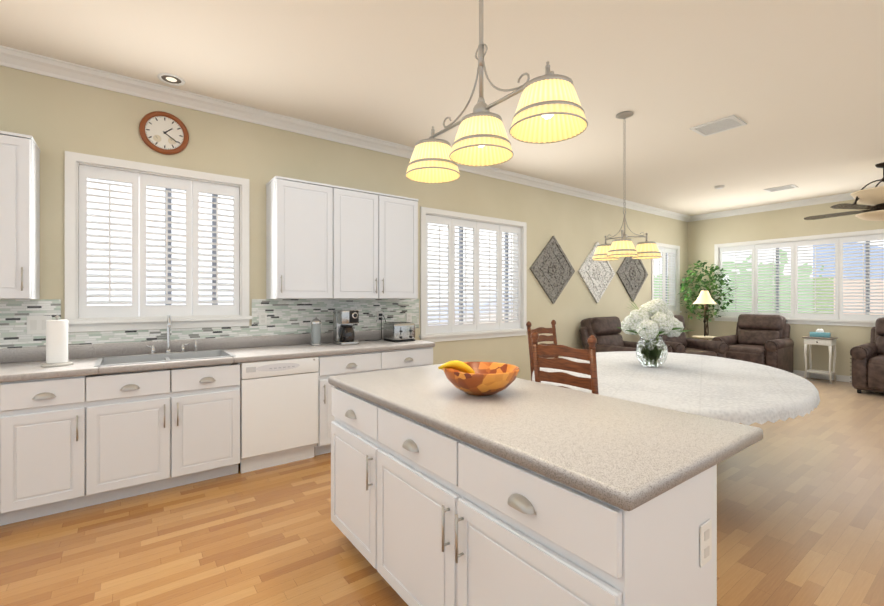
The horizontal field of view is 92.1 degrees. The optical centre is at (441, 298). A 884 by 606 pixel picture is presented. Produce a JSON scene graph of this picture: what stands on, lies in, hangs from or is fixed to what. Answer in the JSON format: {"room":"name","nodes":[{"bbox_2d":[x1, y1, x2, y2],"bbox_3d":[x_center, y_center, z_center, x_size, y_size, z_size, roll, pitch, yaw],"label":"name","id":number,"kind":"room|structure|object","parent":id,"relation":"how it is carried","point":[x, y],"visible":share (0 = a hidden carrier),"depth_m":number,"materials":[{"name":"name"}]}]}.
{"room":"dining room and kitchen","nodes":[
{"label":"dining room and kitchen","id":0,"kind":"room"},
{"bbox_2d":[0,66,687,380],"bbox_3d":[0.013,-0.165,5.248,12.930,3.050,0.180,0,0,-36],"label":"wall","id":1,"kind":"structure","parent":0,"point":[55,118],"depth_m":4.16,"materials":[{"name":"paint"}]},
{"bbox_2d":[0,130,39,298],"bbox_3d":[-2.972,-0.523,2.737,0.525,1.060,0.333,0,0,-36],"label":"upper cabinet","id":2,"kind":"object","parent":1,"relation":"attached to","point":[19,153],"depth_m":2.73,"materials":[{"name":"white wood"}]},
{"bbox_2d":[65,151,251,331],"bbox_3d":[-2.283,-0.410,3.525,1.290,1.320,0.207,0,0,-36],"label":"window","id":3,"kind":"structure","parent":1,"relation":"in","point":[80,314],"depth_m":3.43,"materials":[{"name":"white wood"}]},
{"bbox_2d":[139,111,188,154],"bbox_3d":[-2.249,-1.340,3.453,0.340,0.340,0.036,0,0,-36],"label":"wall clock","id":4,"kind":"object","parent":1,"relation":"attached to","point":[162,132],"visible":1,"depth_m":3.45,"materials":[{"name":"brown wood"}]},
{"bbox_2d":[0,299,418,348],"bbox_3d":[-1.941,0.177,3.697,4.145,0.335,0.008,0,0,-36],"label":"backsplash","id":5,"kind":"structure","parent":1,"relation":"attached to","point":[290,316],"depth_m":3.87,"materials":[{"name":"tile"}]},
{"bbox_2d":[27,315,51,333],"label":"outlet plates","id":6,"kind":"object","parent":5,"relation":"attached to","point":[36,324],"depth_m":3.01,"materials":[{"name":"white plastic"}]},
{"bbox_2d":[259,313,266,324],"label":"outlet plates","id":7,"kind":"object","parent":5,"relation":"attached to","point":[262,316],"depth_m":3.90,"materials":[{"name":"white plastic"}]},
{"bbox_2d":[365,311,385,340],"label":"outlet plates","id":8,"kind":"object","parent":5,"relation":"attached to","point":[380,315],"depth_m":4.59,"materials":[{"name":"white plastic"}]},
{"bbox_2d":[406,313,411,321],"label":"outlet plates","id":9,"kind":"object","parent":5,"relation":"attached to","point":[408,315],"depth_m":4.83,"materials":[{"name":"white plastic"}]},
{"bbox_2d":[266,176,339,298],"bbox_3d":[-1.295,-0.523,3.967,0.572,1.060,0.333,0,0,-36],"label":"upper cabinet","id":10,"kind":"object","parent":1,"relation":"attached to","point":[325,241],"depth_m":3.82,"materials":[{"name":"white wood"}]},
{"bbox_2d":[0,45,691,221],"bbox_3d":[0.021,-1.640,5.085,12.750,0.100,0.095,0,0,-36],"label":"crown molding","id":11,"kind":"structure","parent":1,"relation":"attached to","point":[13,58],"depth_m":3.76,"materials":[{"name":"white wood"}]},
{"bbox_2d":[340,186,418,298],"bbox_3d":[-0.755,-0.522,4.364,1.002,1.060,0.333,0,0,-36],"label":"upper cabinet","id":12,"kind":"object","parent":1,"relation":"attached to","point":[379,231],"depth_m":4.24,"materials":[{"name":"white wood"}]},
{"bbox_2d":[419,207,526,341],"bbox_3d":[0.426,-0.270,5.512,1.810,1.580,0.207,0,0,-36],"label":"window","id":13,"kind":"structure","parent":1,"relation":"in","point":[454,330],"depth_m":5.45,"materials":[{"name":"white wood"}]},
{"bbox_2d":[529,236,574,303],"bbox_3d":[1.653,-0.419,6.316,1.004,1.004,0.036,0,0,-36],"label":"wall art","id":14,"kind":"object","parent":1,"relation":"attached to","point":[551,268],"visible":1,"depth_m":6.30},
{"bbox_2d":[577,242,614,302],"bbox_3d":[2.540,-0.419,6.967,1.004,1.004,0.036,0,0,-36],"label":"wall art","id":15,"kind":"object","parent":1,"relation":"attached to","point":[596,276],"visible":0.96,"depth_m":6.94},
{"bbox_2d":[616,257,647,301],"bbox_3d":[3.411,-0.439,7.606,1.004,1.004,0.036,0,0,-36],"label":"wall art","id":16,"kind":"object","parent":1,"relation":"attached to","point":[632,274],"visible":0.96,"depth_m":7.58},
{"bbox_2d":[651,242,681,314],"bbox_3d":[4.345,-0.353,8.387,1.130,1.410,0.207,0,0,-36],"label":"window","id":17,"kind":"structure","parent":1,"relation":"in","point":[673,305],"depth_m":8.47,"materials":[{"name":"white wood"}]},
{"bbox_2d":[0,377,883,605],"bbox_3d":[2.037,1.359,2.590,13.050,0.001,6.700,0,0,-36],"label":"floor","id":18,"kind":"structure","parent":0,"point":[800,510],"depth_m":2.41,"materials":[{"name":"brown wood"}]},
{"bbox_2d":[0,381,15,525],"bbox_3d":[-2.906,0.925,2.606,0.498,0.868,0.624,0,0,-36],"label":"base cabinet","id":19,"kind":"object","parent":18,"relation":"on","point":[7,389],"depth_m":2.49,"materials":[{"name":"white wood"}]},
{"bbox_2d":[16,373,103,521],"bbox_3d":[-2.598,0.925,2.832,0.502,0.868,0.624,0,0,-36],"label":"base cabinet","id":20,"kind":"object","parent":18,"relation":"on","point":[70,443],"depth_m":2.63,"materials":[{"name":"white wood"}]},
{"bbox_2d":[240,357,318,472],"bbox_3d":[-1.462,0.926,3.660,0.598,0.867,0.626,0,0,-36],"label":"dishwasher","id":21,"kind":"object","parent":18,"relation":"on","point":[278,412],"visible":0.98,"depth_m":3.40,"materials":[{"name":"white metal"}]},
{"bbox_2d":[314,351,387,455],"bbox_3d":[-0.958,0.926,4.034,0.648,0.868,0.624,0,0,-36],"label":"base cabinet","id":22,"kind":"object","parent":18,"relation":"on","point":[343,364],"depth_m":3.67,"materials":[{"name":"white wood"}]},
{"bbox_2d":[388,347,432,369],"bbox_3d":[-0.528,0.926,4.350,0.652,0.868,0.624,0,0,-36],"label":"base cabinet","id":23,"kind":"object","parent":18,"relation":"on","point":[404,358],"depth_m":4.13,"materials":[{"name":"white wood"}]},
{"bbox_2d":[0,315,434,384],"bbox_3d":[-1.840,0.373,3.382,3.935,0.481,0.634,0,0,-36],"label":"countertop","id":24,"kind":"structure","parent":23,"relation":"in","point":[20,364],"depth_m":3.31,"materials":[{"name":"stone"}]},
{"bbox_2d":[41,315,72,366],"bbox_3d":[-2.543,0.278,2.814,0.160,0.332,0.160,0,0,-36],"label":"paper towel","id":25,"kind":"object","parent":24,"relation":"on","point":[56,342],"visible":1,"depth_m":2.77,"materials":[{"name":"white paper"}]},
{"bbox_2d":[310,316,321,345],"bbox_3d":[-1.188,0.306,4.019,0.104,0.277,0.104,0,0,-36],"label":"canister","id":26,"kind":"object","parent":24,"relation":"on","point":[316,331],"visible":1,"depth_m":3.98,"materials":[{"name":"silver metal"}]},
{"bbox_2d":[333,310,358,344],"bbox_3d":[-0.926,0.280,4.123,0.175,0.330,0.243,0,0,-36],"label":"coffee maker","id":27,"kind":"object","parent":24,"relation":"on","point":[344,321],"visible":1,"depth_m":4.06,"materials":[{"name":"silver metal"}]},
{"bbox_2d":[383,322,414,341],"bbox_3d":[-0.443,0.349,4.457,0.260,0.192,0.276,0,0,-36],"label":"toaster","id":28,"kind":"object","parent":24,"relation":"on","point":[398,331],"visible":1,"depth_m":4.36,"materials":[{"name":"silver metal"}]},
{"bbox_2d":[331,387,716,605],"bbox_3d":[0.094,0.925,1.842,0.567,0.868,1.768,0,0,-36],"label":"kitchen island","id":29,"kind":"object","parent":18,"relation":"on","point":[422,514],"visible":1,"depth_m":1.33,"materials":[{"name":"white wood"}]},
{"bbox_2d":[328,364,762,510],"bbox_3d":[0.228,0.468,1.945,0.850,0.045,1.820,0,0,-36],"label":"island countertop","id":30,"kind":"structure","parent":29,"relation":"on","point":[625,455],"depth_m":1.44,"materials":[{"name":"stone"}]},
{"bbox_2d":[438,360,519,395],"bbox_3d":[0.167,0.363,1.987,0.398,0.163,0.360,0,0,-36],"label":"fruit bowl","id":31,"kind":"object","parent":30,"relation":"on","point":[481,378],"visible":0.98,"depth_m":1.90,"materials":[{"name":"brown wood"}]},
{"bbox_2d":[526,320,558,380],"bbox_3d":[1.172,0.793,4.188,0.535,1.133,0.502,0,0,-44],"label":"dining chair","id":32,"kind":"object","parent":18,"relation":"on","point":[541,330],"visible":0.33,"depth_m":4.35,"materials":[{"name":"brown wood"}]},
{"bbox_2d":[531,331,598,394],"bbox_3d":[0.894,0.784,2.713,0.502,1.150,0.478,0,0,-40],"label":"dining chair","id":33,"kind":"object","parent":18,"relation":"on","point":[590,368],"visible":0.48,"depth_m":2.53,"materials":[{"name":"brown wood"}]},
{"bbox_2d":[579,316,672,351],"bbox_3d":[2.710,0.825,6.398,0.960,1.071,1.056,0,0,-36],"label":"recliner","id":34,"kind":"object","parent":18,"relation":"on","point":[604,331],"visible":0.23,"depth_m":6.46,"materials":[{"name":"brown leather"}]},
{"bbox_2d":[532,351,819,424],"bbox_3d":[1.797,0.972,3.518,2.654,0.759,2.088,0,0,-36],"label":"dining table","id":35,"kind":"object","parent":18,"relation":"on","point":[736,391],"visible":0.62,"depth_m":2.85,"materials":[{"name":"white wood"}]},
{"bbox_2d":[617,298,693,366],"bbox_3d":[1.785,0.296,3.702,0.609,0.590,0.630,0,0,-36],"label":"flower vase","id":36,"kind":"object","parent":35,"relation":"on","point":[649,322],"visible":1,"depth_m":3.60,"materials":[{"name":"clear glass"}]},
{"bbox_2d":[640,315,728,357],"bbox_3d":[3.905,0.826,7.047,0.960,1.071,1.056,0,0,-11],"label":"recliner","id":37,"kind":"object","parent":18,"relation":"on","point":[682,343],"visible":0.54,"depth_m":6.75,"materials":[{"name":"brown leather"}]},
{"bbox_2d":[693,289,716,339],"bbox_3d":[4.854,0.596,7.870,0.390,1.530,0.390,0,0,-36],"label":"floor lamp","id":38,"kind":"object","parent":18,"relation":"on","point":[704,297],"visible":0.79,"depth_m":7.80,"materials":[{"name":"beige fabric"}]},
{"bbox_2d":[680,260,737,339],"bbox_3d":[5.067,0.309,8.174,0.816,2.106,0.941,0,0,-36],"label":"ficus tree","id":39,"kind":"object","parent":18,"relation":"on","point":[690,292],"visible":0.81,"depth_m":8.24,"materials":[{"name":"green plant"}]},
{"bbox_2d":[712,314,793,372],"bbox_3d":[5.466,0.826,7.462,1.056,1.071,0.960,0,0,-36],"label":"recliner","id":40,"kind":"object","parent":18,"relation":"on","point":[764,339],"visible":0.71,"depth_m":7.35,"materials":[{"name":"brown leather"}]},
{"bbox_2d":[802,336,837,383],"bbox_3d":[6.194,1.001,6.979,0.354,0.723,0.380,0,0,-36],"label":"side table","id":41,"kind":"object","parent":18,"relation":"on","point":[830,342],"visible":1,"depth_m":6.93,"materials":[{"name":"white wood"}]},
{"bbox_2d":[810,329,830,337],"bbox_3d":[6.199,0.570,6.983,0.120,0.136,0.240,0,0,-36],"label":"tissue box","id":42,"kind":"object","parent":41,"relation":"on","point":[819,333],"visible":1,"depth_m":6.95,"materials":[{"name":"teal cardboard"}]},
{"bbox_2d":[850,317,883,392],"bbox_3d":[6.531,0.825,6.011,1.056,1.071,0.960,0,0,-36],"label":"recliner","id":43,"kind":"object","parent":18,"relation":"on","point":[867,362],"visible":1,"depth_m":6.03,"materials":[{"name":"brown leather"}]},
{"bbox_2d":[0,0,883,215],"bbox_3d":[2.037,-1.691,2.591,13.050,0.001,6.700,0,0,-36],"label":"ceiling","id":44,"kind":"structure","parent":0,"point":[797,86],"depth_m":3.15,"materials":[{"name":"beige paint"}]},
{"bbox_2d":[157,73,184,85],"bbox_3d":[-2.088,-1.686,3.285,0.180,0.008,0.180,0,0,-36],"label":"recessed light","id":45,"kind":"object","parent":44,"relation":"in","point":[170,79],"visible":1,"depth_m":3.29,"materials":[{"name":"white metal"}]},
{"bbox_2d":[405,0,587,183],"bbox_3d":[0.187,-1.181,2.027,0.306,1.018,1.106,0,0,-36],"label":"pendant light","id":46,"kind":"object","parent":44,"relation":"hanging from","point":[550,109],"visible":1,"depth_m":1.91,"materials":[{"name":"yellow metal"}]},
{"bbox_2d":[592,111,661,260],"bbox_3d":[1.646,-1.029,3.945,0.610,1.320,0.578,0,0,-36],"label":"dining chandelier","id":47,"kind":"object","parent":44,"relation":"hanging from","point":[623,246],"visible":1,"depth_m":3.87,"materials":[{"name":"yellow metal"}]},
{"bbox_2d":[690,115,746,136],"bbox_3d":[2.705,-1.684,4.173,0.330,0.012,0.380,0,0,-36],"label":"ceiling vent","id":48,"kind":"object","parent":44,"relation":"in","point":[720,125],"visible":1,"depth_m":4.16,"materials":[{"name":"white metal"}]},
{"bbox_2d":[715,185,724,188],"bbox_3d":[4.189,-1.671,6.427,0.130,0.035,0.130,0,0,-36],"label":"smoke detector","id":49,"kind":"object","parent":44,"relation":"attached to","point":[719,187],"visible":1,"depth_m":6.38,"materials":[{"name":"white plastic"}]},
{"bbox_2d":[764,184,797,192],"bbox_3d":[5.200,-1.683,6.537,0.260,0.012,0.360,0,0,-36],"label":"ceiling vent","id":50,"kind":"object","parent":44,"relation":"in","point":[781,188],"visible":1,"depth_m":6.52,"materials":[{"name":"white metal"}]},
{"bbox_2d":[804,162,883,220],"bbox_3d":[5.554,-1.332,5.405,1.553,0.714,1.533,0,0,-36],"label":"ceiling fan","id":51,"kind":"object","parent":44,"relation":"hanging from","point":[869,198],"visible":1,"depth_m":5.33,"materials":[{"name":"brown wood"}]},
{"bbox_2d":[688,199,883,375],"bbox_3d":[7.158,-0.164,6.286,0.180,3.050,6.600,0,0,-36],"label":"wall","id":52,"kind":"structure","parent":0,"point":[704,236],"depth_m":7.50,"materials":[{"name":"paint"}]},
{"bbox_2d":[692,192,853,220],"bbox_3d":[7.083,-1.639,6.157,0.095,0.100,6.480,0,0,-36],"label":"crown molding","id":53,"kind":"structure","parent":52,"relation":"attached to","point":[840,197],"depth_m":7.62,"materials":[{"name":"white wood"}]},
{"bbox_2d":[713,229,883,326],"bbox_3d":[6.222,-0.309,7.509,0.207,1.520,2.540,0,0,-36],"label":"window","id":54,"kind":"structure","parent":52,"relation":"in","point":[840,318],"depth_m":7.33,"materials":[{"name":"white wood"}]},
{"bbox_2d":[793,370,851,382],"bbox_3d":[7.088,1.311,6.215,0.016,0.100,6.570,0,0,-36],"label":"baseboard","id":55,"kind":"structure","parent":52,"relation":"attached to","point":[843,378],"depth_m":7.12,"materials":[{"name":"white wood"}]},
{"label":"outside","id":56,"kind":"structure","parent":0,"visible":0},
{"bbox_2d":[87,178,883,325],"bbox_3d":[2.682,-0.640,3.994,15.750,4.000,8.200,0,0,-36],"label":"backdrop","id":57,"kind":"structure","parent":56,"point":[114,194],"depth_m":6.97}
]}

